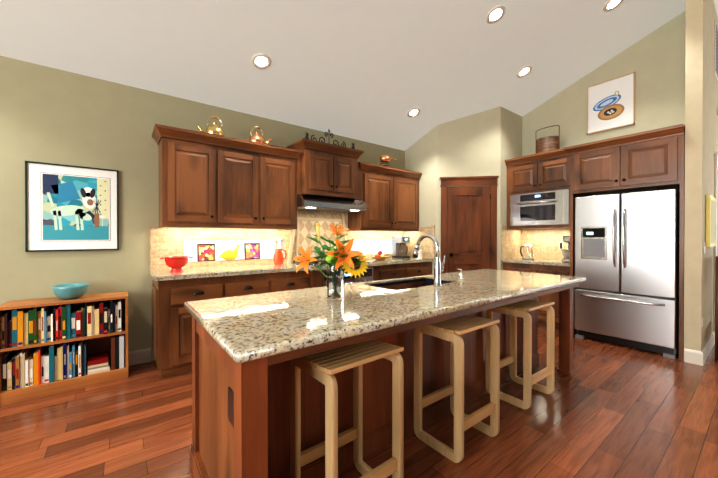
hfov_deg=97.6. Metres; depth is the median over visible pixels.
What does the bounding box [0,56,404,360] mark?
wall
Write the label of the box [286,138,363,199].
upper cabinet
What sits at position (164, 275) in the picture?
countertop
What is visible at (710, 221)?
picture
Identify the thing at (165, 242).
backsplash
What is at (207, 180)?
upper cabinet
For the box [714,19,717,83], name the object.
air vent
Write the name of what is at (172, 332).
base cabinet
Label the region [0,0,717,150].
ceiling
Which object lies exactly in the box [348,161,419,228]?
upper cabinet
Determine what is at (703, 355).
baseboard
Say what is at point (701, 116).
wall
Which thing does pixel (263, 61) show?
recessed light
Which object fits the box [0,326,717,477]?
floor
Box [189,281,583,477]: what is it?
kitchen island
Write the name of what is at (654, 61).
wall
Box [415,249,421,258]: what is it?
canister
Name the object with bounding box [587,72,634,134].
framed picture
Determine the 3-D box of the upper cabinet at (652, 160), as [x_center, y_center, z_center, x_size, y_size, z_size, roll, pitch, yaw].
[3.253,0.039,3.844,0.764,2.420,1.083,0,0,-37]
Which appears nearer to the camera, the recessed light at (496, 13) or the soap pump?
the soap pump
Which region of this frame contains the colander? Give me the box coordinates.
[160,256,192,271]
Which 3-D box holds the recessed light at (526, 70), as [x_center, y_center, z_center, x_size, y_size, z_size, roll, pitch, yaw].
[2.174,-2.199,4.130,0.189,0.070,0.180,0,0,-43]
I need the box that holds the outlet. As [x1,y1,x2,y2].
[559,242,563,249]
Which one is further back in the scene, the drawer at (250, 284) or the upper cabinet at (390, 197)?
the upper cabinet at (390, 197)
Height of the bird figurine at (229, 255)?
0.188 m
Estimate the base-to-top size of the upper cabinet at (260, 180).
0.921 m
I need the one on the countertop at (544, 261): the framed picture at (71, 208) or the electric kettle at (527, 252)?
the electric kettle at (527, 252)
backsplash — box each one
[150,209,404,269]
[405,225,434,258]
[501,225,522,259]
[523,228,569,259]
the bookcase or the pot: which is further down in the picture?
the bookcase
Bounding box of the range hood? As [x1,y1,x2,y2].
[297,194,368,211]
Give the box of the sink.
[380,277,443,288]
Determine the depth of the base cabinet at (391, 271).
4.52 m
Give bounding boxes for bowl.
[52,283,88,298]
[371,251,388,259]
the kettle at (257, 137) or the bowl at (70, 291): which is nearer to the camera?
the bowl at (70, 291)
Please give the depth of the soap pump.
2.71 m
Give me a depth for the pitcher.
3.85 m
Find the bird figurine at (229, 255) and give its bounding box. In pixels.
[219,245,239,259]
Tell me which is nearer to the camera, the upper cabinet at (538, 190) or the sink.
the sink
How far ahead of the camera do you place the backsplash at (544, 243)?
4.89 m
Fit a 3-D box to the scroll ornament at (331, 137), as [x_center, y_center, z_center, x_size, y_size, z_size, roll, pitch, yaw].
[-0.390,-1.319,4.091,0.552,0.241,0.014,0,0,-37]
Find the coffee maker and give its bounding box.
[392,236,409,258]
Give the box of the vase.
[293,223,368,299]
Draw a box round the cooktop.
[291,259,369,265]
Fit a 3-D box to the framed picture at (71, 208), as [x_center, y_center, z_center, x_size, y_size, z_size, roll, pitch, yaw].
[-2.589,-0.279,2.866,0.630,0.773,0.022,0,0,-37]
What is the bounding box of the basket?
[536,125,559,153]
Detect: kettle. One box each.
[196,116,223,135]
[249,126,271,143]
[520,244,533,259]
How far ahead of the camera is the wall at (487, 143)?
4.88 m
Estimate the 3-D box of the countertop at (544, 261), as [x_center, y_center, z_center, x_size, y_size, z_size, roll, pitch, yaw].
[2.728,0.334,4.640,0.635,0.039,0.933,0,0,-37]
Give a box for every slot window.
[184,239,281,261]
[351,239,391,254]
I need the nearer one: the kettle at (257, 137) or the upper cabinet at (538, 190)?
the kettle at (257, 137)
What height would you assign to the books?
0.614 m
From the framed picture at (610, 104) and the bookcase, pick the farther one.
the framed picture at (610, 104)
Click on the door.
(468, 228)
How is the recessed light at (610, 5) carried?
in the ceiling
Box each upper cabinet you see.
[156,125,223,227]
[224,136,299,227]
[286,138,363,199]
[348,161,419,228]
[505,148,569,228]
[563,124,684,360]
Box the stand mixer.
[561,236,569,261]
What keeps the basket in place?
on the upper cabinet at (538, 190)
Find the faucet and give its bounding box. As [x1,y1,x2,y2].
[412,234,445,285]
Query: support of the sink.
in the island countertop at (247, 329)
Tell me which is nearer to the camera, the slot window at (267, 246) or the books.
the books
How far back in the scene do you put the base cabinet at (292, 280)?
3.51 m
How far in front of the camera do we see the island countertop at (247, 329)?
1.61 m
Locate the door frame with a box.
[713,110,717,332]
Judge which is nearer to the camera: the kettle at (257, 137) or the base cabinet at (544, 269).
the kettle at (257, 137)
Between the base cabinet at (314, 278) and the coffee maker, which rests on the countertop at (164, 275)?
the coffee maker
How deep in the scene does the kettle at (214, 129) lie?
3.27 m
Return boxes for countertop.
[149,257,433,280]
[184,269,585,364]
[502,258,569,265]
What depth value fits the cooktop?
3.93 m
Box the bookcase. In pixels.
[0,291,127,405]
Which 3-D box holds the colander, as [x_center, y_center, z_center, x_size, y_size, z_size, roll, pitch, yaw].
[-1.803,0.248,3.108,0.291,0.147,0.224,0,0,-37]
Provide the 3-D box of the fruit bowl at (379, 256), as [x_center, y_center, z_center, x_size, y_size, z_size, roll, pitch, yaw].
[0.319,0.240,4.729,0.280,0.146,0.280,0,0,-37]
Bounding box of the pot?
[380,155,395,165]
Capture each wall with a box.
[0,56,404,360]
[405,106,521,274]
[522,10,685,258]
[684,0,717,350]
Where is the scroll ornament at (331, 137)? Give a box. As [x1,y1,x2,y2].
[311,130,345,146]
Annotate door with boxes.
[440,176,498,273]
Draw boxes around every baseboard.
[128,348,150,365]
[699,332,714,365]
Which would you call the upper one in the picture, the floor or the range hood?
the range hood
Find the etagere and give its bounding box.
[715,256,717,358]
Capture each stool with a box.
[290,339,403,477]
[414,314,499,462]
[486,299,554,408]
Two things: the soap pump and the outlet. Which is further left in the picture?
the soap pump
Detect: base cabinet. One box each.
[152,276,231,377]
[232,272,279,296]
[280,271,303,290]
[304,265,383,288]
[384,263,411,279]
[412,261,431,276]
[503,262,569,329]
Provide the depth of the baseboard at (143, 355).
3.16 m
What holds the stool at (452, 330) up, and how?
on the floor
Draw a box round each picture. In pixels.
[25,161,118,251]
[197,244,214,261]
[244,243,259,259]
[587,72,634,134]
[706,195,715,246]
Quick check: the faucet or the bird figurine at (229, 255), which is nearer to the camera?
the faucet
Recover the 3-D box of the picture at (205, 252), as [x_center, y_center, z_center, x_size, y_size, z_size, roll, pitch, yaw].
[-1.750,0.156,3.602,0.185,0.200,0.032,0,0,-37]
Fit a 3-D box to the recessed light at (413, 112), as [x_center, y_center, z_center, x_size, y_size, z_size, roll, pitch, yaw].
[0.779,-1.798,4.477,0.189,0.070,0.180,0,0,-43]
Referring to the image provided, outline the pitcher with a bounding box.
[273,239,286,264]
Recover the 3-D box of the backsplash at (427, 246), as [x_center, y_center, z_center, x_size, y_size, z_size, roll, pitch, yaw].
[0.992,0.046,5.197,0.020,0.529,0.648,0,0,-37]
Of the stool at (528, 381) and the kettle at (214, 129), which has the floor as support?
the stool at (528, 381)
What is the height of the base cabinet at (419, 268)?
0.890 m
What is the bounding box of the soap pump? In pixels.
[456,268,463,279]
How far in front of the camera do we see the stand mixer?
4.29 m
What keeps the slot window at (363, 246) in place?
in the wall at (53, 115)
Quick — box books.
[1,299,123,390]
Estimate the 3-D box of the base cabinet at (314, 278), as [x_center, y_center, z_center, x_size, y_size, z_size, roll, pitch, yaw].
[-0.329,0.802,4.203,1.208,0.890,0.650,0,0,-37]
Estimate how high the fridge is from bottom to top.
1.775 m
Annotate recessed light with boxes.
[251,53,270,68]
[407,108,419,116]
[486,5,504,23]
[517,66,531,77]
[603,0,622,11]
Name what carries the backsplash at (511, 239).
attached to the wall at (487, 143)
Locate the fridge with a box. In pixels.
[574,189,679,358]
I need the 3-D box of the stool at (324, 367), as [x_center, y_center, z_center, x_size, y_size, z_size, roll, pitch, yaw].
[-0.058,0.887,1.494,0.428,0.751,0.362,0,0,-37]

